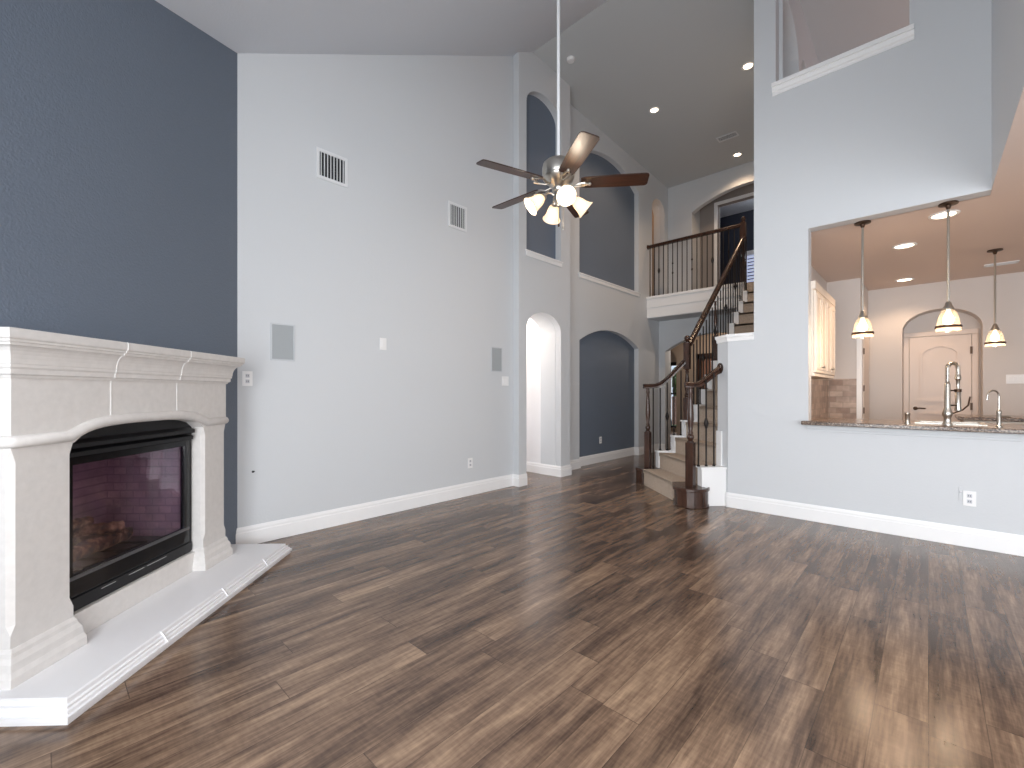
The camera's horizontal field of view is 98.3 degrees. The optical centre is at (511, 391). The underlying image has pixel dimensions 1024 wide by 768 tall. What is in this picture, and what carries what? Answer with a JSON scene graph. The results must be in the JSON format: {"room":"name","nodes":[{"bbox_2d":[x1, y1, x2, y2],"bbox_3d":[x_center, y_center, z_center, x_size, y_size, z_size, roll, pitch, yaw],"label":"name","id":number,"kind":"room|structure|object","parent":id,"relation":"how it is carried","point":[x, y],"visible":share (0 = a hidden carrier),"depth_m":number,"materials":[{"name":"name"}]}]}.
{"room":"living room","nodes":[
{"label":"living room","id":0,"kind":"room"},
{"bbox_2d":[0,0,236,543],"bbox_3d":[-2.119,-0.713,1.594,0.120,3.926,3.720,0,0,-2],"label":"wall","id":1,"kind":"structure","parent":0,"point":[118,118],"depth_m":2.36,"materials":[{"name":"blue paint"}]},
{"bbox_2d":[155,0,607,55],"bbox_3d":[-0.308,-2.929,2.360,4.720,3.302,5.820,0,0,43],"label":"ceiling","id":2,"kind":"structure","parent":0,"point":[353,27],"depth_m":3.82,"materials":[{"name":"white paint"}]},
{"bbox_2d":[476,0,649,229],"bbox_3d":[0.405,-2.387,3.389,1.242,2.299,1.302,0,0,7],"label":"ceiling fan","id":3,"kind":"object","parent":2,"relation":"hanging from","point":[558,171],"visible":1,"depth_m":3.32,"materials":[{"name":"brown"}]},
{"bbox_2d":[237,53,555,527],"bbox_3d":[-0.783,-1.600,5.022,0.274,5.700,4.250,0,0,43],"label":"wall","id":4,"kind":"structure","parent":0,"point":[350,421],"depth_m":4.28,"materials":[{"name":"grey paint"}]},
{"bbox_2d":[242,371,252,385],"bbox_3d":[-2.067,-0.105,3.461,0.008,0.116,0.072,0,0,43],"label":"power outlet","id":5,"kind":"object","parent":4,"relation":"attached to","point":[247,376],"visible":1,"depth_m":3.46,"materials":[{"name":"white plastic"}]},
{"bbox_2d":[270,323,294,360],"bbox_3d":[-1.888,-0.410,3.651,0.008,0.305,0.190,0,0,43],"label":"wall speaker","id":6,"kind":"object","parent":4,"relation":"attached to","point":[282,336],"visible":1,"depth_m":3.65,"materials":[{"name":"grey plastic"}]},
{"bbox_2d":[316,147,347,187],"bbox_3d":[-1.602,-2.000,3.952,0.012,0.265,0.285,0,0,43],"label":"air vent","id":7,"kind":"object","parent":4,"relation":"in","point":[329,165],"visible":1,"depth_m":3.95,"materials":[{"name":"white metal"}]},
{"bbox_2d":[236,473,526,543],"bbox_3d":[-1.042,1.124,4.471,0.120,0.150,3.493,0,0,43],"label":"baseboard","id":8,"kind":"structure","parent":4,"relation":"attached to","point":[273,530],"depth_m":4.17,"materials":[{"name":"white wood"}]},
{"bbox_2d":[380,338,385,349],"bbox_3d":[-1.256,-0.469,4.322,0.010,0.116,0.072,0,0,43],"label":"light switch","id":9,"kind":"object","parent":4,"relation":"attached to","point":[382,340],"visible":1,"depth_m":4.32,"materials":[{"name":"white plastic"}]},
{"bbox_2d":[448,200,466,231],"bbox_3d":[-0.614,-1.980,5.005,0.012,0.285,0.270,0,0,43],"label":"air vent","id":10,"kind":"object","parent":4,"relation":"in","point":[457,217],"visible":1,"depth_m":5.01,"materials":[{"name":"white metal"}]},
{"bbox_2d":[468,458,472,467],"bbox_3d":[-0.484,0.825,5.145,0.008,0.116,0.072,0,0,43],"label":"power outlet","id":11,"kind":"object","parent":4,"relation":"attached to","point":[470,460],"visible":1,"depth_m":5.15,"materials":[{"name":"white plastic"}]},
{"bbox_2d":[491,347,501,371],"bbox_3d":[-0.188,-0.400,5.461,0.008,0.305,0.190,0,0,43],"label":"wall speaker","id":12,"kind":"object","parent":4,"relation":"attached to","point":[496,352],"visible":1,"depth_m":5.46,"materials":[{"name":"grey plastic"}]},
{"bbox_2d":[502,376,508,385],"bbox_3d":[-0.083,-0.138,5.572,0.010,0.116,0.118,0,0,43],"label":"light switch","id":13,"kind":"object","parent":4,"relation":"attached to","point":[505,379],"visible":1,"depth_m":5.57,"materials":[{"name":"white plastic"}]},
{"bbox_2d":[540,443,664,476],"bbox_3d":[1.791,1.124,7.684,0.390,0.150,3.625,0,0,43],"label":"baseboard","id":14,"kind":"structure","parent":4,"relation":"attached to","point":[552,470],"depth_m":7.34,"materials":[{"name":"white wood"}]},
{"bbox_2d":[0,432,1023,767],"bbox_3d":[2.997,1.250,5.382,10.400,0.100,14.650,0,0,43],"label":"floor","id":15,"kind":"structure","parent":0,"point":[585,618],"depth_m":2.07,"materials":[{"name":"brown wood"}]},
{"bbox_2d":[0,327,291,726],"bbox_3d":[-1.850,0.480,2.443,0.467,1.439,1.730,0,0,-2],"label":"fireplace","id":16,"kind":"object","parent":15,"relation":"on","point":[57,662],"visible":0.99,"depth_m":1.91,"materials":[{"name":"white stone"}]},
{"bbox_2d":[69,420,194,611],"bbox_3d":[-2.255,0.581,2.350,0.575,0.845,0.896,0,0,-2],"label":"fireplace insert","id":17,"kind":"object","parent":16,"relation":"in","point":[139,474],"visible":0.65,"depth_m":2.65,"materials":[{"name":"black metal"}]},
{"bbox_2d":[73,516,146,573],"bbox_3d":[-2.314,0.787,2.349,0.322,0.228,0.631,0,0,-2],"label":"log","id":18,"kind":"object","parent":17,"relation":"on","point":[89,538],"visible":0.39,"depth_m":2.43,"materials":[{"name":"wood"}]},
{"bbox_2d":[635,282,753,508],"bbox_3d":[2.847,-0.320,6.050,1.576,3.040,3.628,0,0,43],"label":"staircase","id":19,"kind":"structure","parent":15,"relation":"on","point":[667,478],"depth_m":5.36,"materials":[{"name":"wood"}]},
{"bbox_2d":[643,216,746,466],"bbox_3d":[2.974,-0.987,6.539,2.757,3.974,0.496,0,0,-37],"label":"stair railing","id":20,"kind":"object","parent":19,"relation":"on","point":[685,363],"visible":0.9,"depth_m":6.00,"materials":[{"name":"brown wood"}]},
{"bbox_2d":[684,363,722,486],"bbox_3d":[2.050,0.344,4.737,0.432,1.313,0.116,0,0,-11],"label":"railing","id":21,"kind":"object","parent":19,"relation":"on","point":[690,445],"visible":1,"depth_m":4.70,"materials":[{"name":"brown wood"}]},
{"bbox_2d":[960,420,1023,423],"bbox_3d":[5.893,0.752,4.317,2.120,0.895,0.638,0,0,43],"label":"base cabinet","id":22,"kind":"object","parent":15,"relation":"on","point":[1002,422],"visible":0.02,"depth_m":4.67,"materials":[{"name":"beige"}]},
{"bbox_2d":[955,414,1023,421],"bbox_3d":[5.901,0.286,4.322,2.215,0.036,0.720,0,0,43],"label":"countertop","id":23,"kind":"structure","parent":22,"relation":"on","point":[957,416],"depth_m":4.72,"materials":[{"name":"stone"}]},
{"bbox_2d":[526,318,540,462],"bbox_3d":[-0.825,-0.140,7.119,2.650,2.720,1.150,0,0,43],"label":"wall","id":24,"kind":"structure","parent":0,"point":[533,335],"depth_m":6.61,"materials":[{"name":"white paint"}]},
{"bbox_2d":[526,461,539,473],"bbox_3d":[-0.474,1.124,7.347,2.450,0.150,0.016,0,0,43],"label":"baseboard","id":25,"kind":"structure","parent":24,"relation":"attached to","point":[533,467],"depth_m":6.60,"materials":[{"name":"white wood"}]},
{"bbox_2d":[513,52,569,474],"bbox_3d":[0.430,-1.615,6.044,0.096,5.730,1.100,0,0,43],"label":"wall","id":26,"kind":"structure","parent":0,"point":[540,287],"depth_m":5.82,"materials":[{"name":"grey paint"}]},
{"bbox_2d":[525,249,562,266],"bbox_3d":[0.414,-1.798,6.007,0.112,0.075,0.796,0,0,43],"label":"trim","id":27,"kind":"structure","parent":26,"relation":"attached to","point":[530,253],"depth_m":5.95,"materials":[{"name":"white"}]},
{"bbox_2d":[578,272,639,296],"bbox_3d":[1.707,-1.843,7.711,0.112,0.075,2.020,0,0,43],"label":"trim","id":28,"kind":"structure","parent":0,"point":[581,275],"depth_m":7.56,"materials":[{"name":"white wood"}]},
{"bbox_2d":[570,104,670,459],"bbox_3d":[1.996,-1.615,8.037,0.092,5.730,3.950,0,0,43],"label":"wall","id":29,"kind":"structure","parent":0,"point":[594,307],"depth_m":8.28,"materials":[{"name":"grey paint"}]},
{"bbox_2d":[579,331,633,456],"bbox_3d":[1.664,0.060,7.752,0.003,2.320,2.080,0,0,43],"label":"wall niche","id":30,"kind":"object","parent":29,"relation":"attached to","point":[606,359],"visible":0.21,"depth_m":7.71,"materials":[{"name":"blue paint"}]},
{"bbox_2d":[579,153,633,290],"bbox_3d":[1.664,-2.960,7.752,0.003,2.280,2.080,0,0,43],"label":"wall niche","id":31,"kind":"object","parent":29,"relation":"attached to","point":[606,233],"visible":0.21,"depth_m":7.76,"materials":[{"name":"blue paint"}]},
{"bbox_2d":[652,211,653,295],"bbox_3d":[2.060,-3.170,9.863,2.100,2.660,1.000,0,0,43],"label":"wall","id":32,"kind":"structure","parent":0,"point":[652,211],"depth_m":9.46,"materials":[{"name":"beige paint"}]},
{"bbox_2d":[652,200,659,295],"bbox_3d":[1.909,-1.615,8.119,0.140,5.730,3.950,0,0,43],"label":"wall","id":33,"kind":"structure","parent":0,"point":[656,212],"depth_m":9.33,"materials":[{"name":"grey paint"}]},
{"bbox_2d":[646,282,745,317],"bbox_3d":[3.296,-1.645,8.068,1.760,0.410,0.125,0,0,43],"label":"trim","id":34,"kind":"structure","parent":33,"relation":"attached to","point":[696,300],"depth_m":8.12,"materials":[{"name":"white wood"}]},
{"bbox_2d":[647,223,739,295],"bbox_3d":[3.280,-2.360,8.087,1.710,1.030,0.088,0,0,43],"label":"balcony railing","id":35,"kind":"object","parent":34,"relation":"on","point":[735,226],"visible":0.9,"depth_m":8.08,"materials":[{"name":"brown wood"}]},
{"bbox_2d":[671,351,675,431],"bbox_3d":[6.173,-0.125,12.270,5.800,2.750,0.140,0,0,43],"label":"wall","id":36,"kind":"structure","parent":0,"point":[673,357],"depth_m":13.41,"materials":[{"name":"beige paint"}]},
{"bbox_2d":[671,362,675,427],"bbox_3d":[5.231,0.090,13.093,1.300,1.980,0.130,0,0,43],"label":"window","id":37,"kind":"structure","parent":36,"relation":"in","point":[672,363],"depth_m":13.48,"materials":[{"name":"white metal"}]},
{"bbox_2d":[648,308,736,321],"bbox_3d":[3.839,-1.448,7.945,2.720,0.025,0.560,0,0,43],"label":"ceiling","id":38,"kind":"structure","parent":0,"point":[698,314],"depth_m":8.42,"materials":[{"name":"grey paint"}]},
{"bbox_2d":[659,313,731,449],"bbox_3d":[4.049,-0.105,8.146,2.850,2.710,0.140,0,0,43],"label":"wall","id":39,"kind":"structure","parent":0,"point":[672,333],"depth_m":8.91,"materials":[{"name":"grey paint"}]},
{"bbox_2d":[694,210,699,288],"bbox_3d":[4.667,-3.090,8.519,2.380,2.500,0.430,0,0,43],"label":"wall","id":40,"kind":"structure","parent":0,"point":[697,214],"depth_m":9.23,"materials":[{"name":"grey paint"}]},
{"bbox_2d":[671,332,726,434],"bbox_3d":[4.361,-0.125,10.268,5.700,2.750,0.140,0,0,43],"label":"wall","id":41,"kind":"structure","parent":0,"point":[678,350],"depth_m":10.46,"materials":[{"name":"beige paint"}]},
{"bbox_2d":[698,353,711,387],"bbox_3d":[4.716,0.160,9.886,1.140,2.080,0.130,0,0,43],"label":"door","id":42,"kind":"structure","parent":41,"relation":"in","point":[704,353],"depth_m":10.15,"materials":[{"name":"brown wood"}]},
{"bbox_2d":[668,161,753,292],"bbox_3d":[4.336,-3.155,8.452,2.850,2.630,0.120,0,0,43],"label":"wall","id":43,"kind":"structure","parent":0,"point":[686,199],"depth_m":9.05,"materials":[{"name":"grey paint"}]},
{"bbox_2d":[533,0,908,217],"bbox_3d":[5.261,-4.425,6.041,8.000,0.300,7.190,0,0,43],"label":"ceiling","id":44,"kind":"structure","parent":0,"point":[685,59],"depth_m":6.02,"materials":[{"name":"grey paint"}]},
{"bbox_2d":[567,56,574,63],"bbox_3d":[0.784,-4.423,5.904,0.110,0.036,0.110,0,0,43],"label":"smoke detector","id":45,"kind":"object","parent":44,"relation":"attached to","point":[570,59],"visible":1,"depth_m":5.88,"materials":[{"name":"white plastic"}]},
{"bbox_2d":[649,107,659,113],"bbox_3d":[2.210,-4.378,6.882,0.164,0.010,0.164,0,0,43],"label":"recessed light","id":46,"kind":"object","parent":44,"relation":"in","point":[652,110],"visible":1,"depth_m":6.88,"materials":[{"name":"white"}]},
{"bbox_2d":[716,131,738,142],"bbox_3d":[3.655,-4.329,7.515,0.320,0.010,0.170,0,0,43],"label":"ceiling vent","id":47,"kind":"object","parent":44,"relation":"in","point":[732,134],"visible":1,"depth_m":7.51,"materials":[{"name":"white metal"}]},
{"bbox_2d":[732,152,742,156],"bbox_3d":[4.091,-4.306,8.038,0.164,0.010,0.164,0,0,43],"label":"recessed light","id":48,"kind":"object","parent":44,"relation":"in","point":[737,154],"visible":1,"depth_m":8.04,"materials":[{"name":"white"}]},
{"bbox_2d":[741,61,753,70],"bbox_3d":[3.171,-4.379,5.952,0.164,0.010,0.164,0,0,43],"label":"recessed light","id":49,"kind":"object","parent":44,"relation":"in","point":[745,66],"visible":0.98,"depth_m":5.94,"materials":[{"name":"white"}]},
{"bbox_2d":[700,183,753,288],"bbox_3d":[4.685,-3.070,8.714,2.700,2.460,0.120,0,0,43],"label":"wall","id":50,"kind":"structure","parent":0,"point":[707,212],"depth_m":9.17,"materials":[{"name":"grey paint"}]},
{"bbox_2d":[714,192,753,285],"bbox_3d":[4.583,-2.862,8.810,1.030,2.045,0.170,0,0,43],"label":"door frame","id":51,"kind":"structure","parent":50,"relation":"in","point":[716,204],"depth_m":9.07,"materials":[{"name":"white"}]},
{"bbox_2d":[720,209,753,284],"bbox_3d":[5.368,-3.120,9.514,3.200,2.560,1.980,0,0,43],"label":"wall","id":52,"kind":"structure","parent":0,"point":[734,219],"depth_m":10.73,"materials":[{"name":"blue paint"}]},
{"bbox_2d":[745,250,753,282],"bbox_3d":[5.863,-2.660,10.202,1.060,1.320,0.100,0,0,43],"label":"window","id":53,"kind":"structure","parent":52,"relation":"in","point":[750,254],"depth_m":10.42,"materials":[{"name":"white"}]},
{"bbox_2d":[747,255,753,281],"bbox_3d":[5.869,-2.623,10.209,0.820,1.165,0.040,0,0,43],"label":"blind","id":54,"kind":"object","parent":53,"relation":"attached to","point":[748,256],"depth_m":10.42,"materials":[{"name":"white"}]},
{"bbox_2d":[779,0,826,290],"bbox_3d":[4.064,-1.610,6.014,0.248,5.720,4.268,0,0,43],"label":"wall","id":55,"kind":"structure","parent":0,"point":[797,52],"depth_m":4.97,"materials":[{"name":"grey paint"}]},
{"bbox_2d":[811,281,834,378],"bbox_3d":[3.231,-0.606,4.740,0.279,0.908,1.245,0,0,43],"label":"upper cabinet","id":56,"kind":"object","parent":55,"relation":"attached to","point":[822,302],"visible":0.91,"depth_m":4.47,"materials":[{"name":"beige wood"}]},
{"bbox_2d":[811,379,856,419],"bbox_3d":[3.686,0.110,5.181,0.340,0.580,2.460,0,0,43],"label":"backsplash","id":57,"kind":"structure","parent":55,"relation":"attached to","point":[830,398],"depth_m":6.02,"materials":[{"name":"tile"}]},
{"bbox_2d":[827,278,867,378],"bbox_3d":[5.102,-0.165,6.684,0.393,2.770,1.670,0,0,43],"label":"wall","id":58,"kind":"structure","parent":0,"point":[846,294],"depth_m":6.05,"materials":[{"name":"grey paint"}]},
{"bbox_2d":[857,326,862,418],"bbox_3d":[4.683,0.160,5.967,0.058,2.080,0.090,0,0,43],"label":"trim","id":59,"kind":"structure","parent":58,"relation":"attached to","point":[859,338],"depth_m":5.94,"materials":[{"name":"white wood"}]},
{"bbox_2d":[863,335,868,418],"bbox_3d":[5.017,0.172,6.280,0.036,2.045,0.815,0,0,43],"label":"door","id":60,"kind":"structure","parent":58,"relation":"in","point":[865,337],"depth_m":6.22,"materials":[{"name":"beige wood"}]},
{"bbox_2d":[718,0,1023,535],"bbox_3d":[3.629,-1.615,3.479,3.872,5.730,0.200,0,0,43],"label":"wall","id":61,"kind":"structure","parent":0,"point":[906,127],"depth_m":3.92,"materials":[{"name":"grey paint"}]},
{"bbox_2d":[715,332,753,343],"bbox_3d":[2.351,-0.564,4.679,0.423,0.072,0.244,0,0,43],"label":"trim","id":62,"kind":"structure","parent":61,"relation":"on","point":[740,336],"depth_m":4.57,"materials":[{"name":"white wood"}]},
{"bbox_2d":[771,23,913,95],"bbox_3d":[2.964,-2.953,4.028,1.030,0.105,0.187,0,0,43],"label":"trim","id":63,"kind":"structure","parent":61,"relation":"attached to","point":[906,34],"depth_m":3.93,"materials":[{"name":"white wood"}]},
{"bbox_2d":[725,492,1023,556],"bbox_3d":[3.597,1.124,3.447,3.876,0.150,0.144,0,0,43],"label":"baseboard","id":64,"kind":"structure","parent":61,"relation":"attached to","point":[1007,543],"depth_m":3.74,"materials":[{"name":"white wood"}]},
{"bbox_2d":[801,418,1023,433],"bbox_3d":[4.067,0.285,3.314,3.108,0.035,0.760,0,0,43],"label":"countertop","id":65,"kind":"structure","parent":61,"relation":"on","point":[868,423],"depth_m":3.65,"materials":[{"name":"beige stone"}]},
{"bbox_2d":[904,412,910,423],"bbox_3d":[3.363,0.220,3.769,0.045,0.097,0.044,0,0,43],"label":"soap dispenser","id":66,"kind":"object","parent":65,"relation":"on","point":[907,414],"visible":1,"depth_m":3.76,"materials":[{"name":"silver metal"}]},
{"bbox_2d":[914,420,987,425],"bbox_3d":[3.743,0.370,3.796,0.430,0.220,0.370,0,0,43],"label":"sink","id":67,"kind":"object","parent":65,"relation":"in","point":[916,421],"visible":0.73,"depth_m":3.81,"materials":[{"name":"white ceramic"}]},
{"bbox_2d":[920,421,978,423],"bbox_3d":[3.743,0.374,3.796,0.396,0.212,0.336,0,0,43],"label":"basin","id":68,"kind":"object","parent":67,"relation":"in","point":[925,422],"depth_m":3.85,"materials":[{"name":"white ceramic"}]},
{"bbox_2d":[942,361,970,424],"bbox_3d":[3.619,0.009,3.612,0.221,0.518,0.065,0,0,-7],"label":"kitchen faucet","id":69,"kind":"object","parent":65,"relation":"on","point":[947,413],"visible":1,"depth_m":3.59,"materials":[{"name":"silver metal"}]},
{"bbox_2d":[986,390,1010,426],"bbox_3d":[3.744,0.125,3.408,0.187,0.286,0.039,0,0,-8],"label":"tap","id":70,"kind":"object","parent":65,"relation":"on","point":[998,412],"visible":1,"depth_m":3.40,"materials":[{"name":"silver metal"}]},
{"bbox_2d":[806,425,1023,441],"bbox_3d":[3.862,0.335,3.112,3.030,0.061,0.016,0,0,43],"label":"trim","id":71,"kind":"structure","parent":61,"relation":"attached to","point":[839,429],"depth_m":3.60,"materials":[{"name":"grey paint"}]},
{"bbox_2d":[959,487,961,500],"bbox_3d":[3.499,0.795,3.455,0.020,0.110,0.012,0,0,43],"label":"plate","id":72,"kind":"object","parent":61,"relation":"attached to","point":[960,488],"visible":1,"depth_m":3.46,"materials":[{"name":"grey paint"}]},
{"bbox_2d":[963,490,975,506],"bbox_3d":[3.535,0.824,3.423,0.072,0.116,0.008,0,0,43],"label":"power outlet","id":73,"kind":"object","parent":61,"relation":"attached to","point":[969,497],"visible":1,"depth_m":3.42,"materials":[{"name":"white plastic"}]},
{"bbox_2d":[811,87,1023,290],"bbox_3d":[3.595,-1.680,1.974,4.660,0.300,10.400,0,0,43],"label":"ceiling","id":74,"kind":"structure","parent":0,"point":[983,224],"depth_m":4.50,"materials":[{"name":"beige paint"}]},
{"bbox_2d":[851,220,873,338],"bbox_3d":[3.164,-1.010,3.998,0.163,1.040,0.163,0,0,-28],"label":"pendant lamp","id":75,"kind":"object","parent":74,"relation":"hanging from","point":[862,326],"visible":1,"depth_m":3.99,"materials":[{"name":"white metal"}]},
{"bbox_2d":[895,278,913,281],"bbox_3d":[5.340,-1.525,6.028,0.204,0.010,0.204,0,0,43],"label":"recessed light","id":76,"kind":"object","parent":74,"relation":"in","point":[902,279],"visible":1,"depth_m":6.01,"materials":[{"name":"white"}]},
{"bbox_2d":[892,242,917,248],"bbox_3d":[4.099,-1.525,4.628,0.204,0.010,0.204,0,0,43],"label":"recessed light","id":77,"kind":"object","parent":74,"relation":"in","point":[911,244],"visible":1,"depth_m":4.62,"materials":[{"name":"white"}]},
{"bbox_2d":[928,210,960,219],"bbox_3d":[3.721,-1.525,3.817,0.204,0.010,0.204,0,0,43],"label":"recessed light","id":78,"kind":"object","parent":74,"relation":"in","point":[940,215],"visible":0.93,"depth_m":3.81,"materials":[{"name":"white"}]},
{"bbox_2d":[934,200,962,332],"bbox_3d":[3.538,-1.010,3.592,0.163,1.040,0.163,0,0,-28],"label":"pendant lamp","id":79,"kind":"object","parent":74,"relation":"hanging from","point":[948,319],"visible":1,"depth_m":3.58,"materials":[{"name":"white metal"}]},
{"bbox_2d":[984,248,1005,344],"bbox_3d":[5.203,-1.010,4.772,0.163,1.040,0.163,0,0,-28],"label":"pendant lamp","id":80,"kind":"object","parent":74,"relation":"hanging from","point":[995,336],"visible":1,"depth_m":4.76,"materials":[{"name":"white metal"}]},
{"bbox_2d":[983,260,1019,267],"bbox_3d":[5.822,-1.524,5.274,0.280,0.010,0.130,0,0,43],"label":"ceiling vent","id":81,"kind":"object","parent":74,"relation":"in","point":[1016,261],"visible":0.98,"depth_m":5.25,"materials":[{"name":"white"}]},
{"bbox_2d":[868,272,1023,419],"bbox_3d":[7.030,-0.150,5.346,4.270,2.800,0.300,0,0,43],"label":"wall","id":82,"kind":"structure","parent":0,"point":[890,310],"depth_m":6.03,"materials":[{"name":"grey paint"}]},
{"bbox_2d":[903,328,978,421],"bbox_3d":[6.121,0.163,6.344,0.778,2.075,0.091,0,0,43],"label":"door","id":83,"kind":"structure","parent":82,"relation":"in","point":[929,356],"depth_m":6.37,"materials":[{"name":"beige wood"}]},
{"bbox_2d":[903,311,980,414],"bbox_3d":[6.209,-0.075,6.392,1.300,2.650,0.100,0,0,43],"label":"niche","id":84,"kind":"object","parent":82,"relation":"in","point":[927,322],"visible":0.12,"depth_m":6.36,"materials":[{"name":"grey paint"}]},
{"bbox_2d":[1006,374,1023,383],"bbox_3d":[6.452,-0.166,5.676,0.164,0.116,0.010,0,0,43],"label":"light switch","id":85,"kind":"object","parent":82,"relation":"attached to","point":[1019,378],"visible":1,"depth_m":5.67,"materials":[{"name":"white plastic"}]},
{"bbox_2d":[992,0,1023,185],"bbox_3d":[1.549,-3.007,1.036,0.140,2.945,6.230,0,0,43],"label":"wall","id":86,"kind":"structure","parent":0,"point":[1007,15],"depth_m":2.78,"materials":[{"name":"grey paint"}]},
{"label":"outside","id":87,"kind":"structure","parent":0,"visible":0},
{"bbox_3d":[7.024,1.315,16.245,12.000,0.070,6.700,0,0,43],"label":"lawn","id":88,"kind":"structure","parent":87,"visible":0},
{"bbox_2d":[672,396,675,424],"bbox_3d":[5.908,0.740,17.978,6.000,1.120,0.400,0,0,43],"label":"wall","id":89,"kind":"structure","parent":88,"relation":"on","point":[672,396],"depth_m":17.35,"materials":[{"name":"grey paint"}]},
{"bbox_2d":[672,367,675,396],"bbox_3d":[6.817,0.128,19.109,2.282,2.460,1.338,0,0,43],"label":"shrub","id":90,"kind":"object","parent":88,"relation":"on","point":[674,367],"visible":0.02,"depth_m":18.69,"materials":[{"name":"green plant"}]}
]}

